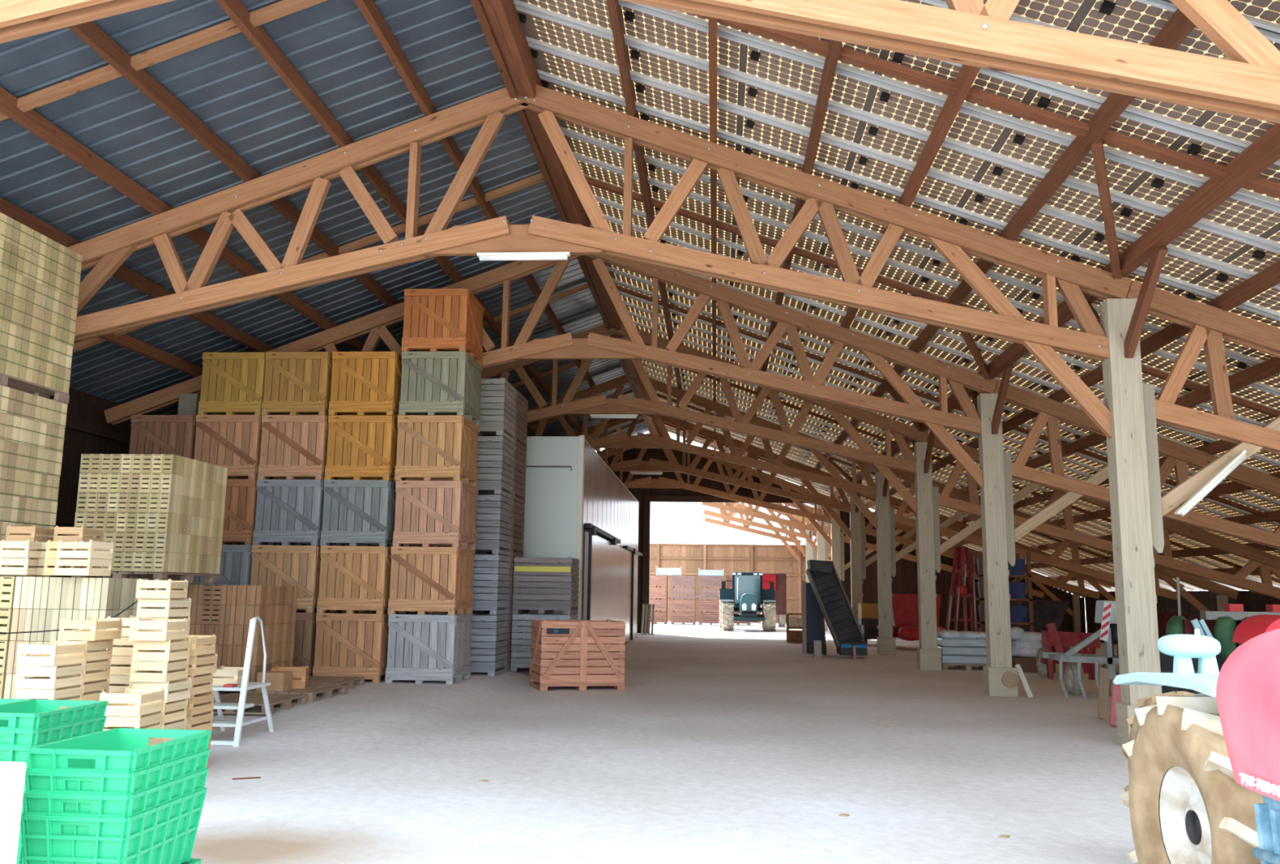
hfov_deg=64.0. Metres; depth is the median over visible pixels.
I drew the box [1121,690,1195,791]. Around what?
wheel
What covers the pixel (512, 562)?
box
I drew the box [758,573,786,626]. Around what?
trailer
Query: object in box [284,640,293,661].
crate
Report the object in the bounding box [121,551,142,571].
crate
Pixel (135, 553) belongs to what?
crate
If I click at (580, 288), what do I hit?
batten
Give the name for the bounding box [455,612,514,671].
box
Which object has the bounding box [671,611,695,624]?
box
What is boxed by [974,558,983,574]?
storage bin
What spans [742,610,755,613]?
grille
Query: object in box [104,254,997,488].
roof truss
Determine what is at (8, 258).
crate
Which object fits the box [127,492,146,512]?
crate
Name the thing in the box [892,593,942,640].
red seeder
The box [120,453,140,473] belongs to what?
crate
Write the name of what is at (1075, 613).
truss
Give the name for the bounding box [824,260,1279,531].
purlin
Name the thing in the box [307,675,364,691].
pallet
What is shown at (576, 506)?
cold storage room
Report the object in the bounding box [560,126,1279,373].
rail
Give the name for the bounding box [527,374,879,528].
roof truss
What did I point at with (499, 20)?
ridge beam
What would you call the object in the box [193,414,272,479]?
box
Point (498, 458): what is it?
box
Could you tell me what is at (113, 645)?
crate
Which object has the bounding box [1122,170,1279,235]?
solar panel
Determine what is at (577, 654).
box
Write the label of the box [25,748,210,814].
crate
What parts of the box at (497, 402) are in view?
panel, panel, panel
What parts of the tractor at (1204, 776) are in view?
seat leg, seat, seat leg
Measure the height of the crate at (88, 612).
0.300 m
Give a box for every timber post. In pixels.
[177,393,200,423]
[805,522,815,582]
[816,509,828,631]
[831,495,902,635]
[848,480,915,628]
[875,467,980,654]
[911,430,1041,670]
[970,364,1159,696]
[1088,245,1279,746]
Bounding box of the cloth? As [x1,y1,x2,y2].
[222,683,237,686]
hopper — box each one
[1009,600,1070,632]
[1116,611,1189,654]
[1195,614,1216,637]
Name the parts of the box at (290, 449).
panel, panel, panel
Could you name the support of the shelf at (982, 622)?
attached to the storage rack
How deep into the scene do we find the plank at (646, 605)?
38.54 m
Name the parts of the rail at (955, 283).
solar panel, solar panel, solar panel, solar panel, solar panel, solar panel, solar panel, solar panel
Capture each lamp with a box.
[476,251,570,260]
[590,413,637,417]
[630,471,662,474]
[1173,449,1247,516]
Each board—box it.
[1014,663,1033,697]
[1109,679,1121,726]
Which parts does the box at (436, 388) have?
panel, panel, panel, panel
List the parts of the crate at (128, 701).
panel, panel, corner post, panel, panel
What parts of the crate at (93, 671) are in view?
panel, panel, panel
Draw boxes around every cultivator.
[937,546,978,631]
[1040,600,1119,698]
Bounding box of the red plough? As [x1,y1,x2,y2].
[1035,622,1100,679]
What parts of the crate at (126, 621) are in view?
panel, panel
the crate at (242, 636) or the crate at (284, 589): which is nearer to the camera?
the crate at (242, 636)
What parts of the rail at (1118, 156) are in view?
solar panel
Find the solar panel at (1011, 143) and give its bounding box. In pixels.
[990,126,1144,192]
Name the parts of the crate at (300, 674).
panel, panel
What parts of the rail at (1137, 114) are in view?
solar panel, solar panel, solar panel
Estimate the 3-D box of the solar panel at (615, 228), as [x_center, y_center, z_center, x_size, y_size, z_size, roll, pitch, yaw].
[-0.399,-3.593,17.876,1.310,0.482,0.780,0,-9,4]
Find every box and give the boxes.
[126,546,184,608]
[128,414,196,458]
[184,544,252,585]
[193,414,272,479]
[197,351,275,426]
[222,479,281,545]
[249,544,339,612]
[252,479,344,546]
[256,670,292,691]
[257,414,337,480]
[261,351,341,423]
[293,610,339,675]
[312,611,399,682]
[316,545,398,613]
[320,480,403,546]
[324,415,404,482]
[328,351,408,426]
[385,612,473,684]
[387,546,475,614]
[392,480,478,550]
[394,415,479,487]
[398,351,482,426]
[401,288,484,367]
[435,553,511,614]
[445,377,515,443]
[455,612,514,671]
[457,493,512,555]
[470,613,508,676]
[472,555,521,613]
[476,435,514,498]
[477,390,528,451]
[477,444,526,504]
[484,499,524,556]
[510,612,577,671]
[511,555,579,613]
[528,618,626,690]
[648,586,667,599]
[648,599,667,611]
[649,575,667,586]
[650,611,667,623]
[671,575,695,587]
[671,587,695,599]
[671,599,695,612]
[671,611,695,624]
[698,587,719,599]
[698,600,719,612]
[698,612,719,624]
[699,575,723,587]
[726,576,732,588]
[733,612,750,624]
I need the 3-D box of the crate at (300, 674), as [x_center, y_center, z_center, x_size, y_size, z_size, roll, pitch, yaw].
[-4.774,3.337,13.949,0.450,0.275,0.445,3,-9,-13]
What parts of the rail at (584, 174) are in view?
solar panel, solar panel, solar panel, solar panel, solar panel, solar panel, solar panel, solar panel, solar panel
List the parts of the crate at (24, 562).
panel, panel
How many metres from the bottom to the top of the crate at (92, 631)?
0.172 m
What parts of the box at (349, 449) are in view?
panel, panel, panel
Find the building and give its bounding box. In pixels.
[648,542,831,622]
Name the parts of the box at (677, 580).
panel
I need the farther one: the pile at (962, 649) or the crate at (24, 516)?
the pile at (962, 649)
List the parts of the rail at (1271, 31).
solar panel, solar panel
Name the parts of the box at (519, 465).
panel, panel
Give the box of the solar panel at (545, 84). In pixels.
[540,79,627,114]
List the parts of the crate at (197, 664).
panel, panel, panel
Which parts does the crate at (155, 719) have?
panel, panel, panel, panel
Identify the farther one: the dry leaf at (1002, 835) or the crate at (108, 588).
the crate at (108, 588)
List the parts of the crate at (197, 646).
panel, panel, panel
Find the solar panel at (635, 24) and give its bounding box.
[618,4,739,70]
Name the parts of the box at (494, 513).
panel, panel, corner post, panel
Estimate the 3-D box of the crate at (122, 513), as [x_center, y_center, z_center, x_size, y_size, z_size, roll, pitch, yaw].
[-6.631,1.174,13.249,0.135,0.247,0.296,0,-9,4]
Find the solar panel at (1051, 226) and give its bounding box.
[955,188,1086,243]
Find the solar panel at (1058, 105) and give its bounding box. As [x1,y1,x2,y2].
[1011,88,1180,160]
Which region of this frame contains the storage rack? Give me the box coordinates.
[968,551,1034,631]
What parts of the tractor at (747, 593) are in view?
cab frame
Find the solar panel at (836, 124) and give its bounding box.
[737,80,859,142]
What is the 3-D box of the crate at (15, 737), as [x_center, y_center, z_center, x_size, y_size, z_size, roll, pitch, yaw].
[-3.302,1.727,5.555,0.454,0.300,0.634,0,-9,4]
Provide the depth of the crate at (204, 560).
14.00 m
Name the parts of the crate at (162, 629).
panel, panel, panel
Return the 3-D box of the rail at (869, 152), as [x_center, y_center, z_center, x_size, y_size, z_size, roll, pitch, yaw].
[6.978,-1.579,11.079,17.097,6.341,0.150,0,-9,4]
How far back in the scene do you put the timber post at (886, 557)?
28.23 m
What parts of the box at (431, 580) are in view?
panel, panel, panel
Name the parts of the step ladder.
leg, rail, handrail, leg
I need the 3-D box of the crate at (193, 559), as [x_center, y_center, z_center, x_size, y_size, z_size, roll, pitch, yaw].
[-6.046,1.763,13.716,0.135,0.247,0.296,0,-9,4]
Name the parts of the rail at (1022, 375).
solar panel, solar panel, solar panel, solar panel, solar panel, solar panel, solar panel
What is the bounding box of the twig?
[232,776,261,779]
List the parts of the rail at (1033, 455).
solar panel, solar panel, solar panel, solar panel, solar panel, solar panel, solar panel, solar panel, solar panel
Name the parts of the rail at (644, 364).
solar panel, solar panel, solar panel, solar panel, solar panel, solar panel, solar panel, solar panel, solar panel, solar panel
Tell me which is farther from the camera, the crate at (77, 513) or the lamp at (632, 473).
the lamp at (632, 473)
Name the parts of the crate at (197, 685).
panel, panel, panel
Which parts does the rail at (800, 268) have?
solar panel, solar panel, solar panel, solar panel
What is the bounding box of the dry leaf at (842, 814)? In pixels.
[838,813,848,816]
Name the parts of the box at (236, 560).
panel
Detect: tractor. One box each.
[719,571,776,631]
[1112,628,1279,863]
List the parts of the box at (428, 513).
panel, panel, panel, panel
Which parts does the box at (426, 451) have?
panel, panel, panel, panel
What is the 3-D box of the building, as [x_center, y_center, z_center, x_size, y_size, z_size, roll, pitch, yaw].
[5.178,8.335,56.526,30.009,4.260,0.240,0,-9,4]
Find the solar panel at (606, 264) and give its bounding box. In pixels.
[604,262,653,281]
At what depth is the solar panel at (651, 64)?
11.62 m
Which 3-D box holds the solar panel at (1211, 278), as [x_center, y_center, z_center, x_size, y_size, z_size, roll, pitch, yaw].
[7.002,-1.558,11.469,1.310,0.482,0.780,0,-9,4]
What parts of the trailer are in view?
red panel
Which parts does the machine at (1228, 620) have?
marker rod, red lever, frame, white lever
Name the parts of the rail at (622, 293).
solar panel, solar panel, solar panel, solar panel, solar panel, solar panel, solar panel, solar panel, solar panel, solar panel, solar panel, solar panel, solar panel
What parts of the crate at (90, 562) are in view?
panel, panel, panel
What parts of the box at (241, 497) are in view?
panel, panel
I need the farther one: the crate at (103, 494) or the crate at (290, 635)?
the crate at (290, 635)
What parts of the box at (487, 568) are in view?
panel, panel, corner post, panel, corner post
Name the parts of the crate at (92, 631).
panel, panel, panel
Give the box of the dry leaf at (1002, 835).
[998,834,1009,837]
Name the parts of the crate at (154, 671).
panel, panel, panel, panel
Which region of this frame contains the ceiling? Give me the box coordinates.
[0,0,648,465]
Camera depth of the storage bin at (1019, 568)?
26.44 m
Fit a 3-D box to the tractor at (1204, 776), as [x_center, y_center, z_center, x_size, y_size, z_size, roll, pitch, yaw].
[3.124,1.448,3.594,2.235,1.564,3.484,0,-9,4]
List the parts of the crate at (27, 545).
panel, panel, panel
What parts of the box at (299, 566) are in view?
panel, panel, panel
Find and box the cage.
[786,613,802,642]
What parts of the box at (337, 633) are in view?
panel, panel, panel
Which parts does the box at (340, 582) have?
panel, panel, panel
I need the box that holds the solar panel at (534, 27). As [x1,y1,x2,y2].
[516,10,618,66]
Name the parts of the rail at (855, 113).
solar panel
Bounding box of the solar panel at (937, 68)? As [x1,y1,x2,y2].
[873,48,1028,115]
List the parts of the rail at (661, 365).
solar panel, solar panel, solar panel, solar panel, solar panel, solar panel, solar panel, solar panel, solar panel, solar panel, solar panel, solar panel, solar panel, solar panel, solar panel, solar panel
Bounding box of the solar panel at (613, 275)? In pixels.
[608,271,660,294]
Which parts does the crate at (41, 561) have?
panel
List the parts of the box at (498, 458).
panel, panel, panel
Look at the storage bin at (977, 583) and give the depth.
27.04 m
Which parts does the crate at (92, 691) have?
panel, panel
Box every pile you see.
[937,629,986,670]
[1010,626,1055,672]
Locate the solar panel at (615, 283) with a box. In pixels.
[614,283,662,300]
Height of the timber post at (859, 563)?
5.328 m
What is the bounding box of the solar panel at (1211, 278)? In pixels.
[1188,267,1279,311]
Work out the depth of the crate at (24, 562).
9.92 m
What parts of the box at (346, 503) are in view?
panel, panel, panel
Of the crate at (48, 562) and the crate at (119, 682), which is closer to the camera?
the crate at (119, 682)
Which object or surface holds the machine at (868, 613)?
on the floor
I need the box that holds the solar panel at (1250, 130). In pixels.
[1192,110,1275,142]
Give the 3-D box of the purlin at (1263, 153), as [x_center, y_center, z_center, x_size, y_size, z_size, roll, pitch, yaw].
[6.971,1.103,30.997,0.150,0.195,52.440,0,-9,4]
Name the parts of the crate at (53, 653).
panel, panel, corner post, panel, panel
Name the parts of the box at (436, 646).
panel, corner post, panel, panel, panel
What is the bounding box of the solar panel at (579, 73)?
[528,46,624,97]
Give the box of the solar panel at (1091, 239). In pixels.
[1070,227,1209,282]
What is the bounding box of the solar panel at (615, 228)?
[586,213,644,238]
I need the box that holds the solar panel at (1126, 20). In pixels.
[1066,0,1274,60]
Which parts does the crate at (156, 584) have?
panel, panel, panel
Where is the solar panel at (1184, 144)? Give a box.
[1154,135,1279,200]
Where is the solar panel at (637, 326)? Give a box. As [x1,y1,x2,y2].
[635,324,668,339]
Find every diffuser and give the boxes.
[479,254,568,260]
[591,415,636,417]
[631,472,662,474]
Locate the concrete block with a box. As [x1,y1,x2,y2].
[813,640,822,657]
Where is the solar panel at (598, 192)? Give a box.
[588,184,645,212]
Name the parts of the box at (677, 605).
panel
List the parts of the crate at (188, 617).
panel, panel, panel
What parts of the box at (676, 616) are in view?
panel, panel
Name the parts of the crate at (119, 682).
panel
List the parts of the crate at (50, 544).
panel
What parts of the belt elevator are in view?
rail, blue panel, rail, blue panel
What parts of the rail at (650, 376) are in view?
solar panel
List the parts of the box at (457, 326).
panel, panel, panel, panel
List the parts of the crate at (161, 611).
panel, panel, panel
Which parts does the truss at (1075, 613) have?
post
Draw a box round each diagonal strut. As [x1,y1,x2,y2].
[827,458,852,481]
[887,385,924,431]
[959,330,991,380]
[1091,138,1121,279]
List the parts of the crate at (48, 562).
panel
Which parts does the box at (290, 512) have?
panel, panel, panel, panel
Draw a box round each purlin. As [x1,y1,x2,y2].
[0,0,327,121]
[0,86,387,367]
[0,197,273,351]
[66,21,544,435]
[76,313,202,377]
[215,0,599,453]
[354,0,622,433]
[606,0,689,436]
[708,17,717,449]
[743,40,842,457]
[777,8,1195,517]
[800,123,1279,522]
[801,64,981,408]
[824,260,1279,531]
[902,356,1279,517]
[957,440,1236,523]
[957,471,1279,544]
[1025,542,1278,568]
[1028,510,1279,551]
[1048,566,1272,580]
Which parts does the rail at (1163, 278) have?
solar panel, solar panel, solar panel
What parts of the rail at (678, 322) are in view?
solar panel, solar panel, solar panel, solar panel, solar panel, solar panel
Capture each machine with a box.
[857,603,878,645]
[1159,577,1279,693]
[1232,613,1279,645]
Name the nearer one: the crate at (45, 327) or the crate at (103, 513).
the crate at (45, 327)
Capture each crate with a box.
[0,212,7,240]
[0,239,4,266]
[0,266,22,300]
[0,292,19,325]
[0,319,17,350]
[0,346,14,375]
[0,384,9,413]
[0,387,30,418]
[0,412,6,439]
[0,439,4,466]
[0,440,24,470]
[0,466,22,496]
[0,493,19,522]
[0,520,16,540]
[0,539,53,558]
[0,556,51,575]
[0,564,11,576]
[0,576,12,601]
[0,576,35,608]
[0,607,8,634]
[0,608,33,639]
[0,640,16,672]
[0,641,4,666]
[0,672,24,698]
[0,697,35,704]
[0,698,108,744]
[0,715,106,760]
[0,745,32,806]
[1,241,25,275]
[3,672,16,698]
[4,216,27,250]
[4,351,34,382]
[4,413,27,444]
[4,541,45,559]
[4,558,39,575]
[5,524,54,542]
[5,640,22,673]
[6,325,36,357]
[9,301,39,333]
[9,608,30,640]
[10,565,31,576]
[13,275,41,308]
[13,576,29,608]
[14,522,36,534]
[14,662,84,688]
[14,684,84,708]
[16,251,44,284]
[16,496,39,524]
[16,640,87,666]
[16,842,23,863]
[17,226,47,260]
[17,418,46,448]
[17,823,22,863]
[19,470,41,498]
[20,675,32,698]
[20,786,207,863]
[21,763,28,813]
[22,444,44,473]
[22,608,59,640]
[22,640,36,666]
[22,768,208,863]
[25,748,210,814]
[26,576,62,608]
[26,727,212,791]
[27,393,48,423]
[31,358,53,387]
[31,499,57,525]
[31,558,83,575]
[31,566,49,577]
[33,540,71,558]
[34,333,55,364]
[35,524,54,537]
[35,640,49,654]
[36,309,57,339]
[36,608,53,640]
[39,284,60,316]
[39,473,59,501]
[40,399,67,427]
[40,577,75,608]
[41,448,62,476]
[42,261,62,293]
[43,557,96,575]
[44,237,65,269]
[44,423,65,452]
[44,539,97,559]
[49,608,73,640]
[50,364,71,393]
[51,565,101,576]
[53,340,72,369]
[53,525,104,542]
[53,557,111,575]
[53,577,88,608]
[53,639,113,661]
[54,316,75,346]
[56,539,113,559]
[57,293,78,324]
[58,617,122,640]
[60,270,79,301]
[62,247,82,278]
[62,608,99,640]
[66,577,88,608]
[71,658,111,682]
[72,678,110,700]
[74,511,93,527]
[75,492,95,511]
[77,472,97,492]
[77,608,102,630]
[79,577,115,608]
[80,453,99,472]
[84,511,103,528]
[85,492,106,511]
[88,472,107,492]
[89,453,109,472]
[91,608,125,636]
[93,531,112,551]
[93,577,128,609]
[94,511,114,531]
[96,492,116,511]
[96,644,122,670]
[97,472,117,492]
[99,686,164,715]
[100,453,119,473]
[101,551,121,571]
[102,531,122,551]
[102,674,133,692]
[102,710,164,730]
[103,655,144,675]
[104,511,124,531]
[105,614,151,636]
[106,492,126,511]
[106,635,149,655]
[108,472,128,492]
[110,453,129,473]
[111,551,131,571]
[113,531,133,551]
[115,511,134,531]
[116,492,137,511]
[119,473,138,493]
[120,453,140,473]
[120,577,147,608]
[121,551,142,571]
[123,531,143,551]
[124,511,145,532]
[124,608,137,626]
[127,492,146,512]
[128,473,148,493]
[128,617,187,640]
[129,657,189,681]
[130,453,150,473]
[132,551,152,571]
[132,637,191,661]
[132,677,191,702]
[133,532,154,551]
[135,511,155,532]
[135,578,188,598]
[136,597,191,617]
[136,615,190,634]
[137,492,157,512]
[139,473,159,493]
[141,453,160,473]
[142,551,163,572]
[144,532,164,551]
[146,512,165,532]
[147,493,168,512]
[148,737,164,745]
[150,473,169,493]
[151,453,171,473]
[151,587,173,599]
[152,551,177,572]
[155,532,178,552]
[156,512,180,533]
[158,493,182,514]
[160,473,183,494]
[161,453,184,475]
[162,698,187,724]
[162,718,186,742]
[170,514,191,534]
[171,552,188,572]
[173,533,190,553]
[175,457,196,478]
[176,633,216,655]
[177,495,193,515]
[178,653,217,675]
[180,690,214,715]
[181,857,202,863]
[182,475,194,497]
[182,604,197,623]
[183,672,213,695]
[185,553,199,573]
[186,584,198,604]
[186,710,213,729]
[188,534,201,554]
[190,515,203,535]
[190,623,205,635]
[191,497,204,517]
[191,584,211,604]
[191,604,209,623]
[193,478,205,498]
[195,460,207,480]
[198,554,210,573]
[200,517,213,537]
[200,536,212,555]
[200,604,219,624]
[200,623,214,635]
[201,584,221,604]
[203,498,214,519]
[204,480,216,500]
[205,462,217,482]
[207,555,221,573]
[207,665,248,684]
[207,732,211,749]
[208,624,225,644]
[208,644,222,663]
[209,604,226,624]
[210,537,222,555]
[211,501,225,519]
[211,584,227,604]
[212,519,223,537]
[213,483,226,502]
[214,465,227,484]
[216,664,231,668]
[217,644,233,664]
[218,624,234,644]
[219,604,235,624]
[221,584,237,604]
[226,644,243,665]
[227,624,244,644]
[229,604,245,624]
[231,584,247,604]
[235,665,251,681]
[236,644,252,665]
[237,624,249,644]
[239,604,255,624]
[240,585,257,604]
[248,604,269,625]
[248,664,262,681]
[250,585,271,604]
[250,644,266,665]
[253,624,268,644]
[266,623,277,644]
[266,643,275,663]
[266,662,275,670]
[267,604,279,624]
[269,585,279,604]
[271,665,308,688]
[273,604,288,623]
[274,661,284,666]
[275,642,285,662]
[276,622,286,642]
[279,585,288,604]
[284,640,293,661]
[284,659,293,666]
[285,622,295,641]
[286,604,296,622]
[288,585,297,604]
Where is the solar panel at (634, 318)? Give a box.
[630,315,667,332]
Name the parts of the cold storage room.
corner trim, roof panel, sliding door, door rail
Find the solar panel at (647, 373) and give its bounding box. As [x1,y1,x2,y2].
[645,371,1206,590]
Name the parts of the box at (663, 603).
panel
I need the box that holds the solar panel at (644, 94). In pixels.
[631,80,737,133]
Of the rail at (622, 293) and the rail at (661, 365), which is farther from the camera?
the rail at (661, 365)
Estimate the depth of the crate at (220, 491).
14.46 m
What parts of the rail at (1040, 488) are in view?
solar panel, solar panel, solar panel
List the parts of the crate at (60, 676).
panel, panel, panel, panel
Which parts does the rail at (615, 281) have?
solar panel, solar panel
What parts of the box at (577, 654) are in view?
panel, corner post, number plate, panel, corner post, panel, corner post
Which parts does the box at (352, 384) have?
panel, panel, panel, panel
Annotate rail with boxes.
[513,0,1279,253]
[525,36,1279,289]
[537,69,1279,321]
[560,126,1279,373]
[572,151,1279,396]
[583,173,1279,411]
[585,212,1103,391]
[589,223,1279,466]
[594,195,1266,426]
[604,0,1279,213]
[605,265,1279,505]
[611,277,1274,511]
[617,290,1279,525]
[622,300,1274,532]
[628,311,1179,506]
[631,341,1248,564]
[632,320,1279,553]
[640,361,1213,568]
[644,360,1279,587]
[644,368,1106,535]
[647,374,1244,590]
[655,391,1206,591]
[658,396,1194,591]
[660,400,1176,591]
[665,425,1115,591]
[666,429,1095,588]
[682,271,1271,473]
[682,419,1066,559]
[702,424,1111,573]
[729,431,1167,589]
[762,470,1078,586]
[777,473,1097,591]
[917,0,1073,31]
[937,59,1279,165]
[1133,0,1279,43]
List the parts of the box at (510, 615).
panel, panel, panel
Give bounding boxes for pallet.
[0,372,69,404]
[71,571,217,582]
[208,689,253,695]
[208,692,307,714]
[246,683,347,702]
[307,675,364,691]
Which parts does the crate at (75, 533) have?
panel, panel, panel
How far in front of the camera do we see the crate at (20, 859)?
5.17 m
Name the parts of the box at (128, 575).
panel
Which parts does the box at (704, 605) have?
panel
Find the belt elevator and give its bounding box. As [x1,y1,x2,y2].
[805,559,866,658]
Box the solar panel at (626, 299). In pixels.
[620,294,664,315]
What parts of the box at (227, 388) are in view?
panel, panel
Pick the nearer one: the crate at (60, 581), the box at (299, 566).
the crate at (60, 581)
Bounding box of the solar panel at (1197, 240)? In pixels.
[1094,201,1246,260]
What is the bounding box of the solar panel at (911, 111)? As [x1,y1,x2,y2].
[862,84,1004,150]
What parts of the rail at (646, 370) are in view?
solar panel, solar panel, solar panel, solar panel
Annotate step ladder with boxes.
[206,615,274,746]
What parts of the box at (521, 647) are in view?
corner post, panel, corner post, panel, panel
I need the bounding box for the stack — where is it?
[801,580,822,653]
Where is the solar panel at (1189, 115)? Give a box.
[1051,80,1205,124]
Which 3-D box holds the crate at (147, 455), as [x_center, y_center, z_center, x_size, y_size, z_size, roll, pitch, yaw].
[-6.347,0.430,13.338,0.135,0.247,0.296,0,-9,4]
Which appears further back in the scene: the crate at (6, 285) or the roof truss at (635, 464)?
the roof truss at (635, 464)
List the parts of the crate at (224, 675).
panel, panel, panel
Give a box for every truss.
[0,0,1279,124]
[66,84,1131,439]
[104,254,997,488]
[360,322,928,514]
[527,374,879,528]
[566,414,850,539]
[597,434,837,546]
[702,502,822,552]
[703,502,810,556]
[704,502,801,560]
[802,528,831,560]
[815,524,831,557]
[840,500,1085,631]
[860,493,1115,600]
[890,467,1239,610]
[925,433,1279,599]
[993,380,1279,549]
[1125,280,1279,454]
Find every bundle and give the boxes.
[656,566,681,575]
[698,568,724,576]
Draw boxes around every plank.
[640,604,644,634]
[644,604,648,634]
[647,604,651,634]
[650,604,654,634]
[1097,666,1109,719]
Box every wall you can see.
[49,387,374,612]
[596,433,1086,632]
[1084,590,1279,644]
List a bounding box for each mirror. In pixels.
[721,580,732,588]
[762,581,773,589]
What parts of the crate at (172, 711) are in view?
panel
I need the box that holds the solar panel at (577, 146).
[564,135,638,173]
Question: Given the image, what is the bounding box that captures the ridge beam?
[470,0,658,435]
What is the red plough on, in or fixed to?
on the floor
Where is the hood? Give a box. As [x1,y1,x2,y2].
[1216,628,1279,800]
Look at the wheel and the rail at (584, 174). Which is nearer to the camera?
the wheel
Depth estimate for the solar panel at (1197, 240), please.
10.92 m
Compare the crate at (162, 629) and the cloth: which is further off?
the cloth
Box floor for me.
[191,621,1138,863]
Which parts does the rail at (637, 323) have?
solar panel, solar panel, solar panel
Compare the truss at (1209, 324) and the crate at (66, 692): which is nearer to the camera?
the crate at (66, 692)
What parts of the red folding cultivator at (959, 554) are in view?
frame, silver rod, silver rod, silver rod, silver rod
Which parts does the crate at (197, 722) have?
panel, panel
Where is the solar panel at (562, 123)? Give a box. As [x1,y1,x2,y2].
[555,118,634,151]
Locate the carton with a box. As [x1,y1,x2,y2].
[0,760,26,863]
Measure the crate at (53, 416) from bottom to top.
0.282 m
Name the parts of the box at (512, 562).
panel, panel, panel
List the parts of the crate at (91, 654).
panel, panel, panel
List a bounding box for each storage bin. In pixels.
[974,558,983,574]
[975,581,984,597]
[976,604,985,621]
[1008,558,1025,574]
[1008,582,1026,598]
[1009,604,1026,622]
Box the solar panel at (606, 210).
[597,202,648,228]
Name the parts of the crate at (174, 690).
panel, panel, panel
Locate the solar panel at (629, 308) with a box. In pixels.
[625,305,666,324]
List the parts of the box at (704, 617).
panel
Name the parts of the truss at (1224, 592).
post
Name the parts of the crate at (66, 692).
panel, panel, panel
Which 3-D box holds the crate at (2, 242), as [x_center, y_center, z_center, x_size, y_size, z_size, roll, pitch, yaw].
[-6.884,-1.927,10.754,0.165,0.276,0.326,0,-9,4]
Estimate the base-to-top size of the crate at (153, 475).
0.247 m
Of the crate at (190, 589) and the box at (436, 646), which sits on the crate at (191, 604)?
the crate at (190, 589)
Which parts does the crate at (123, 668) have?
panel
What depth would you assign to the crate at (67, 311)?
12.01 m
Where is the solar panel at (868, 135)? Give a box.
[853,120,984,180]
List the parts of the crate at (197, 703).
panel, panel, panel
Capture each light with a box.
[742,602,746,609]
[751,603,755,610]
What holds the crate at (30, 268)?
on the crate at (28, 294)
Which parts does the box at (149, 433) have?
panel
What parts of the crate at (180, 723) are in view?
panel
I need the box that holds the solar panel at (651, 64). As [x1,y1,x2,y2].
[625,44,737,104]
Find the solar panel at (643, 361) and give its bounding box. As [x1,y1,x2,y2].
[640,359,675,373]
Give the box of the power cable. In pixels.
[0,587,154,634]
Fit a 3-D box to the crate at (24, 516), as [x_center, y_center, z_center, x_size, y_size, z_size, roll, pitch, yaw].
[-6.849,0.870,11.324,0.165,0.282,0.326,0,-9,4]
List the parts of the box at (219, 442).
panel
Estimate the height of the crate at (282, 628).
0.266 m
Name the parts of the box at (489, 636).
panel, corner post, panel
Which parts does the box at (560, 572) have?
panel, corner post, panel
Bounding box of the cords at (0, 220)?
[0,219,82,382]
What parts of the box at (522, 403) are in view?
panel, panel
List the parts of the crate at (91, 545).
panel, panel, panel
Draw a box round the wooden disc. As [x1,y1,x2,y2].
[1001,671,1018,688]
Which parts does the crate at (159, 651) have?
panel, panel, panel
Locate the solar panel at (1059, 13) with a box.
[982,0,1083,29]
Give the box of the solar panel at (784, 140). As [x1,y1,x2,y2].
[735,114,849,169]
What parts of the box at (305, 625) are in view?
panel, panel, panel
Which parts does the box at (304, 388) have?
panel, panel, panel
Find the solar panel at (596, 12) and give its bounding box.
[518,0,612,30]
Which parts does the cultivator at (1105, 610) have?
frame, white tank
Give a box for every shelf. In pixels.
[969,597,1031,600]
[971,574,1031,577]
[971,620,1033,624]
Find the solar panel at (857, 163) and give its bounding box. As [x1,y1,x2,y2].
[844,151,966,205]
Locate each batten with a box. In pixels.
[72,173,544,352]
[367,359,583,437]
[371,283,589,364]
[526,389,632,430]
[584,176,1279,417]
[599,419,644,437]
[615,284,1279,523]
[656,392,1184,586]
[663,422,1111,587]
[684,368,1279,582]
[692,13,1279,198]
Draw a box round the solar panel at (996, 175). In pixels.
[972,160,1113,219]
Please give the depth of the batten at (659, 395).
31.67 m
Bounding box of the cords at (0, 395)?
[0,395,67,534]
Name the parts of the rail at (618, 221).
solar panel, solar panel, solar panel, solar panel, solar panel, solar panel, solar panel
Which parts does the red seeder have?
frame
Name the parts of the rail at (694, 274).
solar panel, solar panel, solar panel, solar panel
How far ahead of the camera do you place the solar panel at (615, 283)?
21.68 m
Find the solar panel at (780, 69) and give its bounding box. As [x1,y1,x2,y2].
[738,43,870,110]
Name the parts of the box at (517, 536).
panel, panel, panel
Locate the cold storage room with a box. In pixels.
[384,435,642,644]
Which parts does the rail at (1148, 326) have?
solar panel, solar panel, solar panel, solar panel, solar panel, solar panel, solar panel, solar panel, solar panel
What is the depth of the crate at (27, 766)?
5.23 m
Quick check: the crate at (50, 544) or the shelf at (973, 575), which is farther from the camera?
the shelf at (973, 575)
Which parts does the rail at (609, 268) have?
solar panel, solar panel, solar panel, solar panel, solar panel, solar panel, solar panel, solar panel, solar panel, solar panel, solar panel, solar panel, solar panel, solar panel, solar panel, solar panel, solar panel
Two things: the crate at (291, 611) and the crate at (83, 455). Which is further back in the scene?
the crate at (291, 611)
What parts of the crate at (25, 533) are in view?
panel, panel, panel, panel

